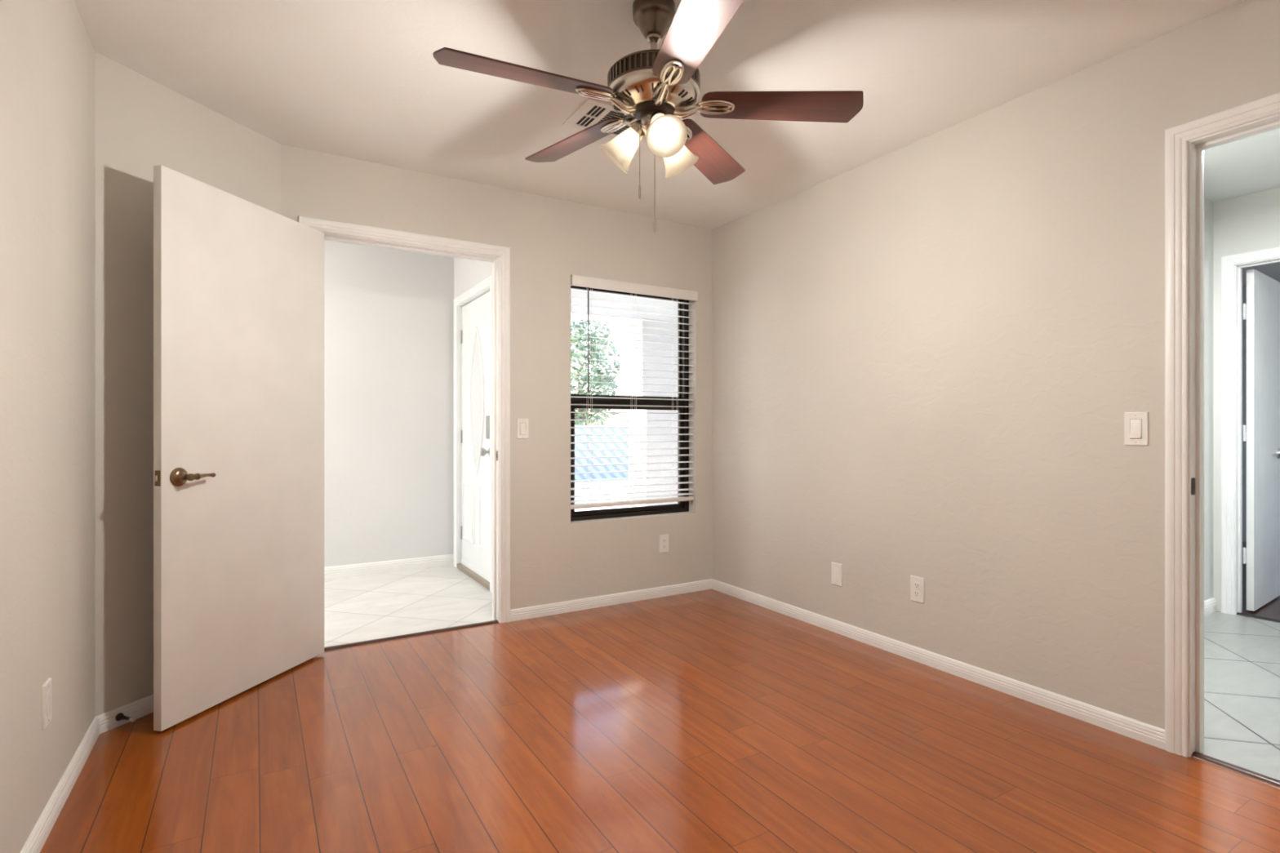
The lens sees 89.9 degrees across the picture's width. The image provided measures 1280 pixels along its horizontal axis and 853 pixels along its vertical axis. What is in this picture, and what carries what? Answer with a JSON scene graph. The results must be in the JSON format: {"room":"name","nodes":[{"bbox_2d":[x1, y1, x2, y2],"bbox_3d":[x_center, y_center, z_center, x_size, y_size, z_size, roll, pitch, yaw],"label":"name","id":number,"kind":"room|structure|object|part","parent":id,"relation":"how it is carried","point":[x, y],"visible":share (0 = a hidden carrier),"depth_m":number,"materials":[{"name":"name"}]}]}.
{"room":"empty bedroom","nodes":[
{"label":"empty bedroom","id":0,"kind":"room"},
{"bbox_2d":[0,0,95,852],"bbox_3d":[-1.122,-0.120,0.804,0.116,2.440,3.434,0,0,-31],"label":"wall","id":1,"kind":"structure","parent":0,"point":[47,52],"depth_m":1.74,"materials":[{"name":"beige paint"}]},
{"bbox_2d":[41,678,52,729],"bbox_3d":[-1.616,0.755,1.748,0.008,0.117,0.071,0,0,-31],"label":"blank plate","id":2,"kind":"object","parent":1,"relation":"attached to","point":[46,689],"visible":1,"depth_m":1.74,"materials":[{"name":"white plastic"}]},
{"bbox_2d":[20,716,99,852],"bbox_3d":[-1.061,1.068,0.829,0.014,0.064,3.414,0,0,-31],"label":"baseboard","id":3,"kind":"structure","parent":1,"relation":"attached to","point":[37,839],"depth_m":1.85,"materials":[{"name":"paint"}]},
{"bbox_2d":[95,51,280,715],"bbox_3d":[-1.880,-0.120,2.683,0.116,2.440,0.790,0,0,18],"label":"wall","id":4,"kind":"structure","parent":0,"point":[142,123],"depth_m":2.41,"materials":[{"name":"beige paint"}]},
{"bbox_2d":[95,693,153,733],"bbox_3d":[-1.819,1.068,2.663,0.014,0.064,0.790,0,0,18],"label":"baseboard","id":5,"kind":"structure","parent":4,"relation":"attached to","point":[142,707],"depth_m":2.38,"materials":[{"name":"paint"}]},
{"bbox_2d":[115,712,136,722],"bbox_3d":[-1.877,1.067,2.342,0.080,0.028,0.028,0,0,18],"label":"door stop","id":6,"kind":"object","parent":4,"relation":"attached to","point":[119,717],"visible":1,"depth_m":2.34,"materials":[{"name":"brown metal"}]},
{"bbox_3d":[-1.883,1.067,2.345,0.066,0.028,0.028,0,0,18],"label":"stop post","id":7,"kind":"part","parent":6,"relation":"part of","materials":[{"name":"black rubber"}]},
{"bbox_2d":[324,240,453,567],"bbox_3d":[-3.368,-0.275,4.031,4.575,2.750,0.120,0,0,-31],"label":"wall","id":8,"kind":"structure","parent":0,"point":[388,313],"depth_m":4.83,"materials":[{"name":"paint"}]},
{"bbox_2d":[324,554,453,579],"bbox_3d":[-3.384,1.057,3.941,4.455,0.086,0.018,0,0,-31],"label":"baseboard","id":9,"kind":"structure","parent":8,"relation":"attached to","point":[393,566],"depth_m":4.82,"materials":[{"name":"paint"}]},
{"bbox_2d":[453,257,492,298],"bbox_3d":[-1.034,-0.275,4.471,0.120,2.750,1.530,0,0,-31],"label":"wall","id":10,"kind":"structure","parent":0,"point":[468,273],"depth_m":4.76,"materials":[{"name":"paint"}]},
{"bbox_2d":[453,275,492,592],"bbox_3d":[-1.160,0.048,4.681,0.153,2.105,0.950,0,0,-31],"label":"door frame","id":11,"kind":"structure","parent":10,"relation":"attached to","point":[485,286],"depth_m":5.01,"materials":[{"name":"white paint"}]},
{"bbox_2d":[460,291,489,582],"bbox_3d":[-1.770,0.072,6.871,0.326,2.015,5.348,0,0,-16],"label":"door","id":12,"kind":"structure","parent":10,"relation":"in","point":[475,332],"depth_m":4.69,"materials":[{"name":"white paint"}]},
{"bbox_3d":[-1.296,0.650,4.850,0.016,0.436,0.306,0,0,-31],"label":"raised panel","id":13,"kind":"part","parent":12,"relation":"part of","materials":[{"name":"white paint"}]},
{"bbox_3d":[-1.188,-0.185,4.664,0.004,1.000,0.284,0,0,-31],"label":"oval glass","id":14,"kind":"part","parent":12,"relation":"part of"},
{"bbox_3d":[-1.185,-0.185,4.665,0.022,1.092,0.350,0,0,-31],"label":"glass moulding","id":15,"kind":"part","parent":12,"relation":"part of","materials":[{"name":"white paint"}]},
{"bbox_3d":[-1.075,0.650,4.481,0.016,0.436,0.306,0,0,-31],"label":"raised panel","id":16,"kind":"part","parent":12,"relation":"part of","materials":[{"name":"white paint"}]},
{"bbox_3d":[-1.056,0.175,4.381,0.070,0.064,0.064,0,0,-31],"label":"knob","id":17,"kind":"part","parent":12,"relation":"part of","materials":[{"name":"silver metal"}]},
{"bbox_2d":[280,144,711,609],"bbox_3d":[-0.599,-0.120,3.798,2.676,2.440,0.161,0,0,-31],"label":"wall","id":18,"kind":"structure","parent":0,"point":[554,558],"depth_m":3.76,"materials":[{"name":"beige paint"}]},
{"bbox_2d":[153,164,324,731],"bbox_3d":[-1.626,0.077,2.689,0.154,2.021,0.846,0,0,13],"label":"door","id":19,"kind":"structure","parent":18,"relation":"in","point":[238,283],"depth_m":2.58,"materials":[{"name":"paint"}]},
{"bbox_3d":[-1.723,0.185,2.288,0.025,0.056,0.002,0,0,13],"label":"latch plate","id":20,"kind":"part","parent":19,"relation":"part of","materials":[{"name":"gold metal"}]},
{"bbox_3d":[-1.675,0.185,2.345,0.034,0.069,0.069,0,0,13],"label":"handle","id":21,"kind":"part","parent":19,"relation":"part of","materials":[{"name":"brown metal"}]},
{"bbox_3d":[-1.632,0.185,2.387,0.031,0.026,0.127,0,0,13],"label":"lever","id":22,"kind":"part","parent":19,"relation":"part of","materials":[{"name":"brown metal"}]},
{"bbox_2d":[297,215,510,622],"bbox_3d":[-1.219,0.045,3.400,1.056,2.110,0.149,0,0,-31],"label":"door frame","id":23,"kind":"structure","parent":18,"relation":"attached to","point":[499,255],"depth_m":3.59,"materials":[{"name":"paint"}]},
{"bbox_2d":[516,417,528,439],"bbox_3d":[-0.668,0.012,3.656,0.071,0.117,0.010,0,0,-31],"label":"light switch","id":24,"kind":"object","parent":18,"relation":"attached to","point":[522,424],"visible":1,"depth_m":3.65,"materials":[{"name":"white plastic"}]},
{"bbox_2d":[510,578,711,622],"bbox_3d":[-0.121,1.068,3.983,1.436,0.064,0.014,0,0,-31],"label":"baseboard","id":25,"kind":"structure","parent":18,"relation":"attached to","point":[535,611],"depth_m":3.93,"materials":[{"name":"paint"}]},
{"bbox_2d":[570,285,688,521],"bbox_3d":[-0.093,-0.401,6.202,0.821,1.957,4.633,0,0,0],"label":"window","id":26,"kind":"structure","parent":18,"relation":"in","point":[682,506],"depth_m":4.25,"materials":[{"name":"brown metal"}]},
{"bbox_3d":[-0.086,-0.510,4.161,0.840,0.711,0.020,0,0,-31],"label":"sash","id":27,"kind":"part","parent":26,"relation":"part of","materials":[{"name":"brown metal"}]},
{"bbox_3d":[-0.072,0.198,4.138,0.840,0.705,0.026,0,0,-31],"label":"sash","id":28,"kind":"part","parent":26,"relation":"part of","materials":[{"name":"brown metal"}]},
{"bbox_2d":[570,275,697,509],"bbox_3d":[-0.028,-0.203,4.074,0.918,1.397,0.084,0,0,-31],"label":"window blind","id":29,"kind":"object","parent":26,"relation":"attached to","point":[575,280],"visible":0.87,"depth_m":4.04,"materials":[{"name":"white plastic"}]},
{"bbox_3d":[-0.308,-0.195,3.923,0.012,1.325,0.055,0,0,-31],"label":"ladder cord","id":30,"kind":"part","parent":29,"relation":"part of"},
{"bbox_3d":[-0.040,-0.195,4.084,0.012,1.325,0.055,0,0,-31],"label":"ladder cord","id":31,"kind":"part","parent":29,"relation":"part of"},
{"bbox_3d":[-0.040,0.483,4.084,0.904,0.026,0.054,0,0,-31],"label":"rail","id":32,"kind":"part","parent":29,"relation":"part of","materials":[{"name":"white plastic"}]},
{"bbox_3d":[0.232,-0.195,4.247,0.012,1.325,0.055,0,0,-31],"label":"ladder cord","id":33,"kind":"part","parent":29,"relation":"part of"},
{"bbox_2d":[659,533,668,553],"bbox_3d":[0.158,0.759,4.154,0.071,0.117,0.008,0,0,-31],"label":"wall outlet","id":34,"kind":"object","parent":18,"relation":"attached to","point":[664,539],"visible":1,"depth_m":4.15,"materials":[{"name":"white plastic"}]},
{"bbox_2d":[40,542,1279,852],"bbox_3d":[1.157,1.140,2.736,11.600,0.080,7.000,0,0,-31],"label":"floor","id":35,"kind":"structure","parent":0,"point":[708,721],"depth_m":2.16,"materials":[{"name":"laminate"}]},
{"bbox_2d":[324,619,498,651],"bbox_3d":[-1.200,1.095,3.369,0.926,0.010,0.044,0,0,-31],"label":"threshold","id":36,"kind":"object","parent":35,"relation":"on","point":[405,636],"visible":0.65,"depth_m":3.35,"materials":[{"name":"brown wood"}]},
{"bbox_2d":[456,563,489,590],"bbox_3d":[-1.168,1.085,4.676,0.120,0.030,0.820,0,0,-31],"label":"threshold","id":37,"kind":"object","parent":35,"relation":"on","point":[473,575],"visible":0.47,"depth_m":4.62,"materials":[{"name":"wood"}]},
{"bbox_2d":[1191,751,1279,787],"bbox_3d":[2.062,1.095,1.804,0.044,0.010,0.800,0,0,-31],"label":"threshold","id":38,"kind":"object","parent":35,"relation":"on","point":[1272,781],"visible":1,"depth_m":2.04,"materials":[{"name":"brown metal"}]},
{"bbox_2d":[1236,612,1279,622],"bbox_3d":[3.674,1.095,3.478,0.044,0.010,0.652,0,0,-31],"label":"threshold","id":39,"kind":"object","parent":35,"relation":"on","point":[1237,613],"visible":1,"depth_m":3.67,"materials":[{"name":"grey metal"}]},
{"bbox_2d":[73,0,1279,285],"bbox_3d":[2.785,-1.390,2.724,8.820,0.100,5.204,0,0,-31],"label":"ceiling","id":40,"kind":"structure","parent":0,"point":[363,80],"depth_m":2.42,"materials":[{"name":"paint"}]},
{"bbox_2d":[562,97,629,137],"bbox_3d":[-0.121,-1.336,2.814,0.360,0.007,0.260,0,0,-31],"label":"ceiling vent","id":41,"kind":"object","parent":40,"relation":"in","point":[592,112],"visible":0.47,"depth_m":2.75,"materials":[{"name":"white plastic"}]},
{"bbox_2d":[432,0,863,232],"bbox_3d":[0.062,-0.973,2.104,1.233,0.734,1.207,0,0,26],"label":"ceiling fan","id":42,"kind":"object","parent":40,"relation":"hanging from","point":[653,89],"visible":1,"depth_m":1.99,"materials":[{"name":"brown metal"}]},
{"bbox_3d":[-0.333,-1.028,1.875,0.522,0.006,0.140,0,12,-23],"label":"blade","id":43,"kind":"part","parent":42,"relation":"part of","materials":[{"name":"brown wood"}]},
{"bbox_3d":[-0.234,-1.039,2.342,0.140,0.006,0.522,-17,13,-41],"label":"blade","id":44,"kind":"part","parent":42,"relation":"part of","materials":[{"name":"brown wood"}]},
{"bbox_3d":[-0.105,-1.005,1.979,0.198,0.043,0.064,0,12,-23],"label":"blade arm","id":45,"kind":"part","parent":42,"relation":"part of","materials":[{"name":"silver metal"}]},
{"bbox_3d":[-0.061,-1.009,2.161,0.064,0.043,0.198,-17,13,-41],"label":"blade arm","id":46,"kind":"part","parent":42,"relation":"part of","materials":[{"name":"silver metal"}]},
{"bbox_3d":[-0.071,-0.890,2.069,0.131,0.141,0.132,0,0,-31],"label":"lamp shade","id":47,"kind":"part","parent":42,"relation":"part of","materials":[{"name":"white glass"}]},
{"bbox_3d":[0.001,-0.856,2.020,0.010,0.203,0.006,0,0,-24],"label":"pull chain","id":48,"kind":"part","parent":42,"relation":"part of","materials":[{"name":"silver metal"}]},
{"bbox_3d":[0.046,-0.797,2.001,0.006,0.302,0.009,0,0,-3],"label":"pull chain","id":49,"kind":"part","parent":42,"relation":"part of","materials":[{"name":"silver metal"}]},
{"bbox_3d":[0.044,-1.030,2.039,0.293,0.056,0.293,0,0,-31],"label":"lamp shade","id":50,"kind":"part","parent":42,"relation":"part of","materials":[{"name":"silver metal"}]},
{"bbox_3d":[0.066,-0.906,1.948,0.060,0.084,0.082,0,0,-31],"label":"bulb","id":51,"kind":"part","parent":42,"relation":"part of","materials":[{"name":"beige glass"}]},
{"bbox_3d":[0.067,-0.890,1.929,0.124,0.141,0.140,0,0,-31],"label":"lamp shade","id":52,"kind":"part","parent":42,"relation":"part of","materials":[{"name":"white glass"}]},
{"bbox_3d":[0.080,-1.004,1.883,0.064,0.043,0.198,13,-3,-14],"label":"blade arm","id":53,"kind":"part","parent":42,"relation":"part of","materials":[{"name":"silver metal"}]},
{"bbox_3d":[0.092,-1.022,1.849,0.058,0.004,0.120,13,-3,-14],"label":"mounting plate","id":54,"kind":"part","parent":42,"relation":"part of","materials":[{"name":"gold metal"}]},
{"bbox_3d":[0.119,-0.890,2.122,0.140,0.141,0.124,0,0,-31],"label":"lamp shade","id":55,"kind":"part","parent":42,"relation":"part of","materials":[{"name":"white glass"}]},
{"bbox_3d":[0.127,-1.001,2.176,0.064,0.043,0.198,-14,-8,28],"label":"blade arm","id":56,"kind":"part","parent":42,"relation":"part of","materials":[{"name":"silver metal"}]},
{"bbox_3d":[0.147,-1.027,1.641,0.140,0.006,0.522,13,-3,-14],"label":"blade","id":57,"kind":"part","parent":42,"relation":"part of","materials":[{"name":"brown wood"}]},
{"bbox_3d":[0.204,-1.004,2.040,0.198,0.043,0.064,0,-12,-2],"label":"blade arm","id":58,"kind":"part","parent":42,"relation":"part of","materials":[{"name":"silver metal"}]},
{"bbox_3d":[0.246,-1.017,2.397,0.140,0.006,0.522,-14,-8,28],"label":"blade","id":59,"kind":"part","parent":42,"relation":"part of","materials":[{"name":"brown wood"}]},
{"bbox_3d":[0.455,-1.027,2.053,0.522,0.006,0.140,0,-12,-2],"label":"blade","id":60,"kind":"part","parent":42,"relation":"part of","materials":[{"name":"brown wood"}]},
{"bbox_2d":[711,0,1279,729],"bbox_3d":[1.553,-0.120,2.702,0.116,2.440,3.934,0,0,-31],"label":"wall","id":61,"kind":"structure","parent":0,"point":[931,354],"depth_m":2.74,"materials":[{"name":"beige paint"}]},
{"bbox_2d":[831,561,842,586],"bbox_3d":[1.049,0.788,3.421,0.008,0.117,0.071,0,0,-31],"label":"blank plate","id":62,"kind":"object","parent":61,"relation":"attached to","point":[836,568],"visible":1,"depth_m":3.41,"materials":[{"name":"white plastic"}]},
{"bbox_2d":[910,575,924,603],"bbox_3d":[1.299,0.764,3.004,0.008,0.117,0.071,0,0,-31],"label":"wall outlet","id":63,"kind":"object","parent":61,"relation":"attached to","point":[917,584],"visible":1,"depth_m":3.00,"materials":[{"name":"white plastic"}]},
{"bbox_2d":[913,582,919,588],"bbox_3d":[1.297,0.745,3.003,0.003,0.027,0.033,0,0,-31],"label":"receptacle","id":64,"kind":"object","parent":63,"relation":"attached to","point":[916,584],"depth_m":3.00,"materials":[{"name":"white plastic"}]},
{"bbox_2d":[913,590,919,596],"bbox_3d":[1.297,0.783,3.003,0.003,0.027,0.033,0,0,-31],"label":"receptacle","id":65,"kind":"object","parent":63,"relation":"attached to","point":[916,593],"depth_m":3.00,"materials":[{"name":"white plastic"}]},
{"bbox_2d":[711,578,1164,750],"bbox_3d":[1.138,1.068,3.266,0.014,0.064,2.539,0,0,-31],"label":"baseboard","id":66,"kind":"structure","parent":61,"relation":"attached to","point":[1145,733],"depth_m":2.75,"materials":[{"name":"paint"}]},
{"bbox_2d":[1124,412,1148,445],"bbox_3d":[1.746,0.008,2.257,0.010,0.117,0.071,0,0,-31],"label":"light switch","id":67,"kind":"object","parent":61,"relation":"attached to","point":[1135,424],"visible":1,"depth_m":2.25,"materials":[{"name":"white plastic"}]},
{"bbox_2d":[1164,92,1279,757],"bbox_3d":[2.084,0.045,1.817,0.149,2.110,0.930,0,0,-31],"label":"door frame","id":68,"kind":"structure","parent":61,"relation":"attached to","point":[1185,144],"depth_m":2.15,"materials":[{"name":"paint"}]},
{"bbox_3d":[1.848,0.200,2.140,0.028,0.057,0.003,0,0,-31],"label":"strike plate","id":69,"kind":"part","parent":68,"relation":"part of","materials":[{"name":"brown metal"}]},
{"bbox_2d":[1204,198,1213,600],"bbox_3d":[2.483,-0.120,3.334,2.130,2.440,0.120,0,0,-31],"label":"wall","id":70,"kind":"structure","parent":0,"point":[1208,205],"depth_m":3.79,"materials":[{"name":"paint"}]},
{"bbox_2d":[1204,597,1217,615],"bbox_3d":[2.518,1.062,3.275,2.130,0.077,0.016,0,0,-31],"label":"baseboard","id":71,"kind":"structure","parent":70,"relation":"attached to","point":[1210,605],"depth_m":3.77,"materials":[{"name":"paint"}]},
{"bbox_2d":[1213,186,1279,612],"bbox_3d":[4.021,-0.120,2.939,0.100,2.440,4.300,0,0,-31],"label":"wall","id":72,"kind":"structure","parent":0,"point":[1251,222],"depth_m":3.80,"materials":[{"name":"paint"}]},
{"bbox_2d":[1221,246,1279,614],"bbox_3d":[3.691,0.048,3.489,0.133,2.105,0.782,0,0,-31],"label":"door frame","id":73,"kind":"structure","parent":72,"relation":"attached to","point":[1232,265],"depth_m":3.75,"materials":[{"name":"white paint"}]},
{"bbox_2d":[1242,268,1279,611],"bbox_3d":[3.864,0.080,3.938,0.672,2.016,0.092,0,0,-34],"label":"door","id":74,"kind":"structure","parent":72,"relation":"in","point":[1261,312],"depth_m":3.88,"materials":[{"name":"white paint"}]},
{"bbox_3d":[4.054,0.175,4.044,0.173,0.064,0.057,0,0,-35],"label":"handle","id":75,"kind":"part","parent":74,"relation":"part of","materials":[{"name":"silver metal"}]},
{"bbox_2d":[1242,280,1279,542],"bbox_3d":[6.760,-0.120,4.554,0.120,2.440,4.110,0,0,-31],"label":"wall","id":76,"kind":"structure","parent":0,"point":[1244,287],"depth_m":6.11,"materials":[{"name":"paint"}]},
{"label":"outside","id":77,"kind":"structure","parent":0,"visible":0},
{"bbox_2d":[574,479,628,511],"bbox_3d":[-4.637,1.315,22.294,45.000,0.170,37.000,0,0,-31],"label":"ground","id":78,"kind":"structure","parent":77,"point":[611,482],"depth_m":12.22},
{"bbox_2d":[570,318,619,425],"bbox_3d":[-1.573,-0.909,16.507,2.621,4.299,2.174,0,0,-31],"label":"tree","id":79,"kind":"object","parent":78,"relation":"on","point":[573,339],"visible":0.43,"depth_m":16.36,"materials":[{"name":"green plant"}]},
{"bbox_2d":[574,425,628,479],"bbox_3d":[1.453,0.600,16.035,13.000,1.260,0.100,0,0,-31],"label":"fence","id":80,"kind":"object","parent":78,"relation":"on","point":[609,430],"visible":0.02,"depth_m":14.62,"materials":[{"name":"paint"}]},
{"bbox_3d":[1.451,-0.010,16.040,13.000,0.040,0.090,0,0,-31],"label":"rail","id":81,"kind":"part","parent":80,"relation":"part of","materials":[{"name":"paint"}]},
{"bbox_3d":[1.288,1.180,6.573,6.025,0.100,2.655,0,0,-31],"label":"floor","id":82,"kind":"structure","parent":78,"relation":"on","visible":0},
{"bbox_2d":[619,318,677,506],"bbox_3d":[0.220,0.015,6.880,0.740,2.230,0.470,0,0,-31],"label":"porch column","id":83,"kind":"structure","parent":82,"relation":"on","point":[636,322],"depth_m":6.65,"materials":[{"name":"paint"}]},
{"bbox_2d":[570,288,677,323],"bbox_3d":[0.870,-1.360,7.270,6.025,0.520,0.330,0,0,-31],"label":"beam","id":84,"kind":"structure","parent":83,"relation":"on","point":[573,293],"depth_m":6.46,"materials":[{"name":"paint"}]}
]}

